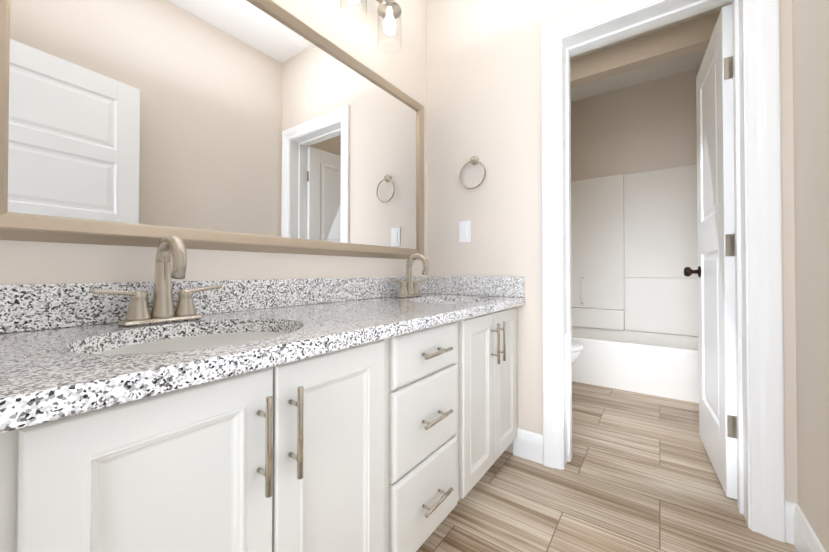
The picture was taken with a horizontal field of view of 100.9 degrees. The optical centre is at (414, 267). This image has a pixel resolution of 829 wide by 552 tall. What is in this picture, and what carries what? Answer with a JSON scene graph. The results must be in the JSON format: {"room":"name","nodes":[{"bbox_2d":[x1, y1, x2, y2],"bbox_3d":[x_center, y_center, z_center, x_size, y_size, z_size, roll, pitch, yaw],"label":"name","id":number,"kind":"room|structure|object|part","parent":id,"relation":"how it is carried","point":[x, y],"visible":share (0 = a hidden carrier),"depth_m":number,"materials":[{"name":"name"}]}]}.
{"room":"bathroom","nodes":[
{"label":"bathroom","id":0,"kind":"room"},
{"bbox_2d":[0,0,426,284],"bbox_3d":[-0.207,-0.418,1.785,0.120,2.740,5.440,0,-1,36],"label":"wall","id":1,"kind":"structure","parent":0,"point":[404,69],"depth_m":1.36,"materials":[{"name":"paint"}]},
{"bbox_2d":[0,0,423,259],"bbox_3d":[-0.423,-0.513,1.356,0.030,0.920,1.650,0,-1,36],"label":"mirror","id":2,"kind":"object","parent":1,"relation":"attached to","point":[268,126],"visible":0.94,"depth_m":1.04,"materials":[{"name":"beige mirror"}]},
{"bbox_2d":[340,0,366,23],"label":"sconce","id":3,"kind":"object","parent":1,"relation":"attached to","point":[350,1],"depth_m":1.40,"materials":[{"name":"glass"}]},
{"bbox_2d":[376,0,401,51],"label":"sconce","id":4,"kind":"object","parent":1,"relation":"attached to","point":[389,11],"depth_m":1.57,"materials":[{"name":"glass"}]},
{"bbox_2d":[0,276,427,330],"bbox_3d":[-0.440,0.094,1.332,0.020,0.103,1.794,0,-1,36],"label":"backsplash","id":5,"kind":"structure","parent":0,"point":[23,307],"depth_m":0.91,"materials":[{"name":"grey stone"}]},
{"bbox_2d":[427,0,603,452],"bbox_3d":[0.701,-0.419,1.730,1.419,2.740,0.170,0,-1,36],"label":"wall","id":6,"kind":"structure","parent":0,"point":[484,97],"depth_m":1.83,"materials":[{"name":"paint"}]},
{"bbox_2d":[459,221,469,242],"bbox_3d":[0.280,-0.202,1.920,0.072,0.118,0.008,0,-1,36],"label":"outlet","id":7,"kind":"object","parent":6,"relation":"attached to","point":[464,231],"visible":1,"depth_m":1.92,"materials":[{"name":"white plastic"}]},
{"bbox_2d":[459,156,485,188],"bbox_3d":[0.323,-0.523,1.876,0.158,0.191,0.036,0,-1,36],"label":"towel ring","id":8,"kind":"object","parent":6,"relation":"attached to","point":[474,160],"visible":0.96,"depth_m":1.87,"materials":[{"name":"silver metal"}]},
{"bbox_2d":[428,276,523,298],"bbox_3d":[0.318,0.100,1.880,0.569,0.103,0.020,0,-1,36],"label":"backsplash","id":9,"kind":"structure","parent":6,"relation":"attached to","point":[439,285],"depth_m":1.86,"materials":[{"name":"grey stone"}]},
{"bbox_2d":[514,428,542,447],"bbox_3d":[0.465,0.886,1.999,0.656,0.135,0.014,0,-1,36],"label":"baseboard","id":10,"kind":"structure","parent":6,"relation":"attached to","point":[524,436],"depth_m":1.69,"materials":[{"name":"paint"}]},
{"bbox_2d":[541,0,785,542],"bbox_3d":[1.008,-0.117,1.506,0.812,2.132,0.212,0,-1,36],"label":"door frame","id":11,"kind":"structure","parent":6,"relation":"attached to","point":[765,303],"depth_m":1.30,"materials":[{"name":"paint"}]},
{"bbox_2d":[416,381,796,551],"bbox_3d":[0.461,0.971,1.290,1.765,0.050,5.440,0,-1,36],"label":"floor","id":12,"kind":"structure","parent":0,"point":[637,473],"depth_m":1.42,"materials":[{"name":"tile"}]},
{"bbox_2d":[0,303,524,551],"bbox_3d":[-0.206,0.562,1.158,0.595,0.765,1.792,0,-1,36],"label":"bathroom vanity","id":13,"kind":"object","parent":12,"relation":"on","point":[163,412],"depth_m":0.65,"materials":[{"name":"paint"}]},
{"bbox_2d":[0,291,524,418],"bbox_3d":[-0.206,0.162,1.163,0.596,0.036,1.794,0,-1,36],"label":"countertop","id":14,"kind":"structure","parent":13,"relation":"on","point":[38,373],"depth_m":0.63,"materials":[{"name":"grey stone"}]},
{"bbox_2d":[88,235,223,326],"bbox_3d":[-0.614,0.029,0.860,0.147,0.223,0.277,0,-1,36],"label":"faucet","id":15,"kind":"object","parent":14,"relation":"on","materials":[{"name":"silver metal"}]},
{"bbox_2d":[64,323,303,362],"bbox_3d":[-0.457,0.246,0.744,0.416,0.165,0.482,0,-1,36],"label":"sink","id":16,"kind":"object","parent":14,"relation":"in","point":[132,346],"depth_m":0.79,"materials":[{"name":"white ceramic"}]},
{"bbox_2d":[388,253,428,298],"bbox_3d":[0.009,0.038,1.729,0.147,0.223,0.276,0,-1,36],"label":"faucet","id":17,"kind":"object","parent":14,"relation":"on","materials":[{"name":"silver metal"}]},
{"bbox_2d":[420,299,479,302],"bbox_3d":[0.167,0.255,1.613,0.416,0.165,0.482,0,-1,36],"label":"sink","id":18,"kind":"object","parent":14,"relation":"in","point":[421,300],"depth_m":1.80,"materials":[{"name":"white ceramic"}]},
{"bbox_2d":[572,340,582,363],"bbox_3d":[0.833,0.567,2.494,0.718,0.785,0.458,0,-1,36],"label":"toilet","id":19,"kind":"object","parent":12,"relation":"on","point":[577,347],"visible":0.04,"depth_m":2.27,"materials":[{"name":"ceramic"}]},
{"bbox_2d":[571,164,698,402],"bbox_3d":[1.749,0.025,3.094,1.519,1.880,0.777,0,-1,36],"label":"shower","id":20,"kind":"object","parent":12,"relation":"on","point":[634,254],"visible":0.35,"depth_m":3.16,"materials":[{"name":"plastic"}]},
{"bbox_2d":[572,326,698,402],"bbox_3d":[1.749,0.780,3.086,1.519,0.370,0.777,0,-1,36],"label":"tub","id":21,"kind":"object","parent":20,"relation":"in","point":[651,362],"depth_m":2.69,"materials":[{"name":"plastic"}]},
{"bbox_2d":[571,68,699,180],"bbox_3d":[2.013,-0.401,3.465,1.525,2.740,0.120,0,-1,36],"label":"wall","id":22,"kind":"structure","parent":0,"point":[647,126],"depth_m":3.30,"materials":[{"name":"paint"}]},
{"bbox_2d":[570,4,726,101],"bbox_3d":[0.461,-1.823,1.320,1.765,0.060,5.440,0,-1,36],"label":"ceiling","id":23,"kind":"structure","parent":0,"point":[684,63],"depth_m":3.09,"materials":[{"name":"paint"}]},
{"bbox_2d":[570,10,720,87],"bbox_3d":[1.558,-1.687,2.845,1.525,0.180,0.120,0,-1,36],"label":"header beam","id":24,"kind":"structure","parent":23,"relation":"attached to","point":[684,38],"depth_m":2.63,"materials":[{"name":"paint"}]},
{"bbox_2d":[727,0,828,551],"bbox_3d":[1.129,-0.429,0.825,0.120,2.740,5.440,0,-1,36],"label":"wall","id":25,"kind":"structure","parent":0,"point":[810,35],"depth_m":1.05,"materials":[{"name":"paint"}]},
{"bbox_2d":[785,501,825,551],"bbox_3d":[0.776,0.870,0.449,0.030,0.135,1.800,0,-1,36],"label":"baseboard","id":26,"kind":"structure","parent":25,"relation":"attached to","point":[801,536],"depth_m":1.13,"materials":[{"name":"paint"}]},
{"bbox_2d":[780,0,797,503],"bbox_3d":[1.320,-0.424,1.285,0.106,2.740,0.170,0,-1,36],"label":"wall","id":27,"kind":"structure","parent":0,"point":[788,257],"depth_m":1.19,"materials":[{"name":"paint"}]},
{"bbox_2d":[696,4,736,498],"bbox_3d":[1.460,-0.070,1.658,0.049,2.024,0.614,0,-1,32],"label":"door leaf","id":28,"kind":"structure","parent":27,"relation":"in","point":[716,264],"depth_m":1.51,"materials":[{"name":"paint"}]},
{"bbox_2d":[684,266,700,277],"bbox_3d":[1.589,0.022,1.879,0.177,0.064,0.104,0,-1,32],"label":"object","id":29,"kind":"structure","parent":28,"relation":"attached to","point":[688,271],"depth_m":1.88,"materials":[{"name":"brown metal"}]},
{"bbox_3d":[1.304,-0.087,1.403,0.045,1.564,0.018,0,-1,32],"label":"door hinge","id":30,"kind":"part","parent":28,"relation":"part of","materials":[{"name":"silver metal"}]}
]}

